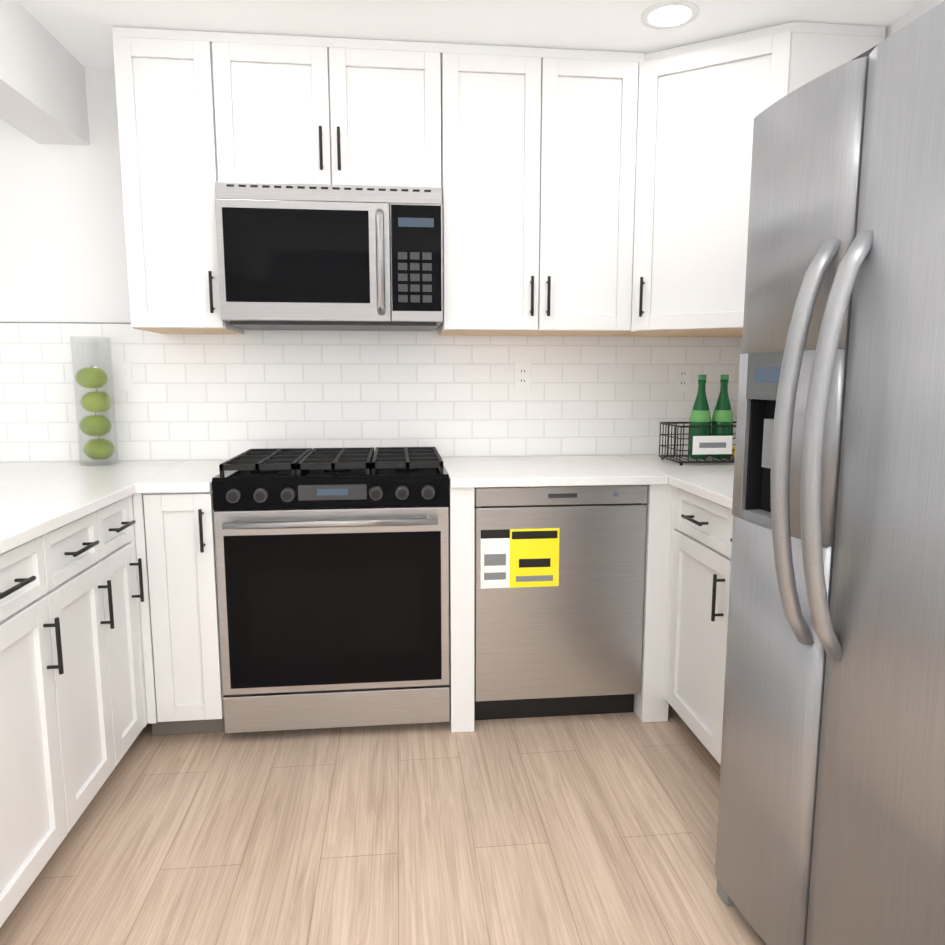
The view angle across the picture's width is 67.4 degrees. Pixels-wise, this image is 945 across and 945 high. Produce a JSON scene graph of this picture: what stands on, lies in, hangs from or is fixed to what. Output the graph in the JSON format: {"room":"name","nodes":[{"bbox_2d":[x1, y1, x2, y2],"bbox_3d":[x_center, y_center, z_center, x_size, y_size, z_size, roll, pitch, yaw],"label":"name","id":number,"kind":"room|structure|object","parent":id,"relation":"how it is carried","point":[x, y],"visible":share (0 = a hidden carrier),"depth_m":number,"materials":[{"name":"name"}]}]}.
{"room":"kitchen","nodes":[
{"label":"kitchen","id":0,"kind":"room"},
{"bbox_2d":[0,67,130,322],"bbox_3d":[-1.433,-0.994,2.745,5.680,3.700,0.100,-1,8,-6],"label":"wall","id":1,"kind":"structure","parent":0,"point":[63,257],"depth_m":2.69,"materials":[{"name":"white paint"}]},
{"bbox_2d":[0,0,89,145],"bbox_3d":[-1.272,-1.696,0.169,0.180,1.606,4.820,-1,8,-6],"label":"header","id":2,"kind":"object","parent":1,"relation":"attached to","point":[43,98],"visible":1,"depth_m":2.33,"materials":[{"name":"white paint"}]},
{"bbox_2d":[112,27,243,333],"bbox_3d":[-1.040,-1.002,2.552,0.311,0.965,0.338,-1,8,-6],"label":"upper cabinet","id":3,"kind":"object","parent":1,"relation":"attached to","point":[165,80],"depth_m":2.39,"materials":[{"name":"white wood"}]},
{"bbox_2d":[212,32,439,187],"bbox_3d":[-0.504,-1.246,2.576,0.762,0.487,0.338,-1,8,-6],"label":"upper cabinet","id":4,"kind":"object","parent":1,"relation":"attached to","point":[290,109],"depth_m":2.41,"materials":[{"name":"white wood"}]},
{"bbox_2d":[215,181,442,330],"bbox_3d":[-0.498,-0.765,2.583,0.756,0.464,0.455,-1,8,-6],"label":"microwave","id":5,"kind":"object","parent":4,"relation":"attached to","point":[318,257],"visible":1,"depth_m":2.41,"materials":[{"name":"silver metal"}]},
{"bbox_2d":[0,322,742,462],"bbox_3d":[-0.390,-0.321,2.895,3.394,0.556,0.009,-1,8,-6],"label":"backsplash","id":6,"kind":"structure","parent":1,"relation":"attached to","point":[191,397],"depth_m":2.88,"materials":[{"name":"tile"}]},
{"bbox_2d":[112,361,132,390],"bbox_3d":[-1.372,-0.377,2.772,0.070,0.116,0.011,-1,8,-6],"label":"switch plate","id":7,"kind":"object","parent":6,"relation":"attached to","point":[122,376],"visible":0.9,"depth_m":2.77,"materials":[{"name":"white plastic"}]},
{"bbox_2d":[514,362,530,389],"bbox_3d":[0.209,-0.400,2.940,0.070,0.116,0.009,-1,8,-6],"label":"electrical outlet plate","id":8,"kind":"object","parent":6,"relation":"attached to","point":[522,376],"visible":1,"depth_m":2.94,"materials":[{"name":"white plastic"}]},
{"bbox_2d":[674,365,690,391],"bbox_3d":[0.895,-0.400,3.014,0.070,0.116,0.009,-1,8,-6],"label":"electrical outlet plate","id":9,"kind":"object","parent":6,"relation":"attached to","point":[682,378],"visible":1,"depth_m":3.01,"materials":[{"name":"white plastic"}]},
{"bbox_2d":[436,43,647,336],"bbox_3d":[0.258,-1.019,2.674,0.765,0.965,0.368,-1,8,-6],"label":"upper cabinet","id":10,"kind":"object","parent":1,"relation":"attached to","point":[593,193],"depth_m":2.52,"materials":[{"name":"white wood"}]},
{"bbox_2d":[632,22,885,336],"bbox_3d":[0.951,-1.012,2.625,0.738,0.965,0.612,-1,8,-6],"label":"upper cabinet","id":11,"kind":"object","parent":1,"relation":"attached to","point":[700,102],"depth_m":2.46,"materials":[{"name":"white wood"}]},
{"bbox_2d":[0,704,766,944],"bbox_3d":[-1.173,1.222,0.581,5.680,0.100,5.020,-1,8,-6],"label":"floor","id":12,"kind":"structure","parent":0,"point":[594,829],"depth_m":1.90,"materials":[{"name":"brown wood"}]},
{"bbox_2d":[0,530,86,927],"bbox_3d":[-1.465,0.603,1.520,0.933,0.870,0.459,-1,8,-6],"label":"base cabinet","id":13,"kind":"object","parent":12,"relation":"on","point":[42,767],"depth_m":1.65,"materials":[{"name":"white wood"}]},
{"bbox_2d":[0,460,191,553],"bbox_3d":[-1.516,0.081,2.008,0.950,0.030,1.602,-1,8,-6],"label":"countertop","id":14,"kind":"structure","parent":13,"relation":"on","point":[37,499],"depth_m":2.09,"materials":[{"name":"white stone"}]},
{"bbox_2d":[70,336,118,465],"bbox_3d":[-1.431,-0.270,2.685,0.135,0.480,0.135,-1,8,-6],"label":"jar","id":15,"kind":"object","parent":14,"relation":"on","point":[91,377],"visible":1,"depth_m":2.66,"materials":[{"name":"clear glass"}]},
{"bbox_2d":[64,506,129,805],"bbox_3d":[-1.500,0.558,1.842,0.933,0.870,0.425,-1,8,-6],"label":"base cabinet","id":16,"kind":"object","parent":12,"relation":"on","point":[110,650],"depth_m":1.98,"materials":[{"name":"white wood"}]},
{"bbox_2d":[112,502,139,745],"bbox_3d":[-1.528,0.523,2.099,0.933,0.870,0.326,-1,8,-6],"label":"base cabinet","id":17,"kind":"object","parent":12,"relation":"on","point":[119,515],"depth_m":2.21,"materials":[{"name":"white wood"}]},
{"bbox_2d":[140,486,224,734],"bbox_3d":[-1.001,0.453,2.605,0.263,0.870,0.635,-1,8,-6],"label":"base cabinet","id":18,"kind":"object","parent":12,"relation":"on","point":[180,552],"depth_m":2.32,"materials":[{"name":"white wood"}]},
{"bbox_2d":[136,460,226,489],"bbox_3d":[-0.983,0.006,2.550,0.227,0.030,0.627,-1,8,-6],"label":"countertop","id":19,"kind":"structure","parent":18,"relation":"on","point":[196,472],"depth_m":2.39,"materials":[{"name":"white stone"}]},
{"bbox_2d":[212,447,449,732],"bbox_3d":[-0.486,0.409,2.635,0.762,0.949,0.659,-1,8,-6],"label":"range","id":20,"kind":"object","parent":12,"relation":"on","point":[332,566],"visible":1,"depth_m":2.37,"materials":[{"name":"grey metal"}]},
{"bbox_2d":[474,485,647,719],"bbox_3d":[0.278,0.437,2.742,0.598,0.863,0.562,-1,8,-6],"label":"dishwasher","id":21,"kind":"object","parent":12,"relation":"on","point":[559,594],"visible":0.88,"depth_m":2.46,"materials":[{"name":"silver metal"}]},
{"bbox_2d":[442,455,667,489],"bbox_3d":[0.264,-0.012,2.681,0.744,0.030,0.627,-1,8,-6],"label":"countertop","id":22,"kind":"structure","parent":21,"relation":"on","point":[472,473],"depth_m":2.49,"materials":[{"name":"white stone"}]},
{"bbox_2d":[634,482,679,722],"bbox_3d":[0.953,0.429,2.781,0.745,0.870,0.695,-1,8,-6],"label":"base cabinet","id":23,"kind":"object","parent":12,"relation":"on","point":[652,703],"depth_m":2.48,"materials":[{"name":"white wood"}]},
{"bbox_2d":[672,490,715,744],"bbox_3d":[1.045,0.498,2.280,0.668,0.870,0.508,-1,8,-6],"label":"base cabinet","id":24,"kind":"object","parent":12,"relation":"on","point":[696,532],"depth_m":2.29,"materials":[{"name":"white wood"}]},
{"bbox_2d":[616,454,734,509],"bbox_3d":[1.014,0.025,2.417,0.688,0.030,1.317,-1,8,-6],"label":"countertop","id":25,"kind":"structure","parent":24,"relation":"on","point":[713,482],"depth_m":2.42,"materials":[{"name":"white stone"}]},
{"bbox_2d":[659,375,736,464],"bbox_3d":[0.949,-0.211,2.767,0.368,0.340,0.223,-1,8,-6],"label":"basket","id":26,"kind":"object","parent":25,"relation":"on","point":[707,438],"visible":0.81,"depth_m":2.73,"materials":[{"name":"black metal"}]},
{"bbox_2d":[704,506,733,764],"bbox_3d":[1.077,0.538,1.986,0.668,0.870,0.317,-1,8,-6],"label":"base cabinet","id":27,"kind":"object","parent":12,"relation":"on","point":[721,569],"depth_m":2.09,"materials":[{"name":"white wood"}]},
{"bbox_2d":[715,0,944,944],"bbox_3d":[0.968,0.179,1.264,0.803,1.779,0.834,-2,8,-12],"label":"fridge","id":28,"kind":"object","parent":12,"relation":"on","point":[831,821],"visible":1,"depth_m":1.22,"materials":[{"name":"silver metal"}]},
{"bbox_2d":[17,0,924,67],"bbox_3d":[0.145,-1.244,0.383,3.030,0.100,5.020,-1,8,-6],"label":"ceiling","id":29,"kind":"structure","parent":0,"point":[80,31],"depth_m":2.27,"materials":[{"name":"white paint"}]},
{"bbox_2d":[641,0,698,28],"bbox_3d":[0.625,-1.447,2.243,0.180,0.006,0.180,-1,8,-6],"label":"recessed light","id":30,"kind":"object","parent":29,"relation":"in","point":[671,14],"visible":1,"depth_m":2.23,"materials":[{"name":"white plastic"}]},
{"bbox_2d":[885,0,943,38],"bbox_3d":[1.601,-0.042,0.705,0.100,2.370,4.820,-1,8,-6],"label":"wall","id":31,"kind":"structure","parent":0,"point":[925,6],"depth_m":2.21,"materials":[{"name":"white paint"}]}
]}

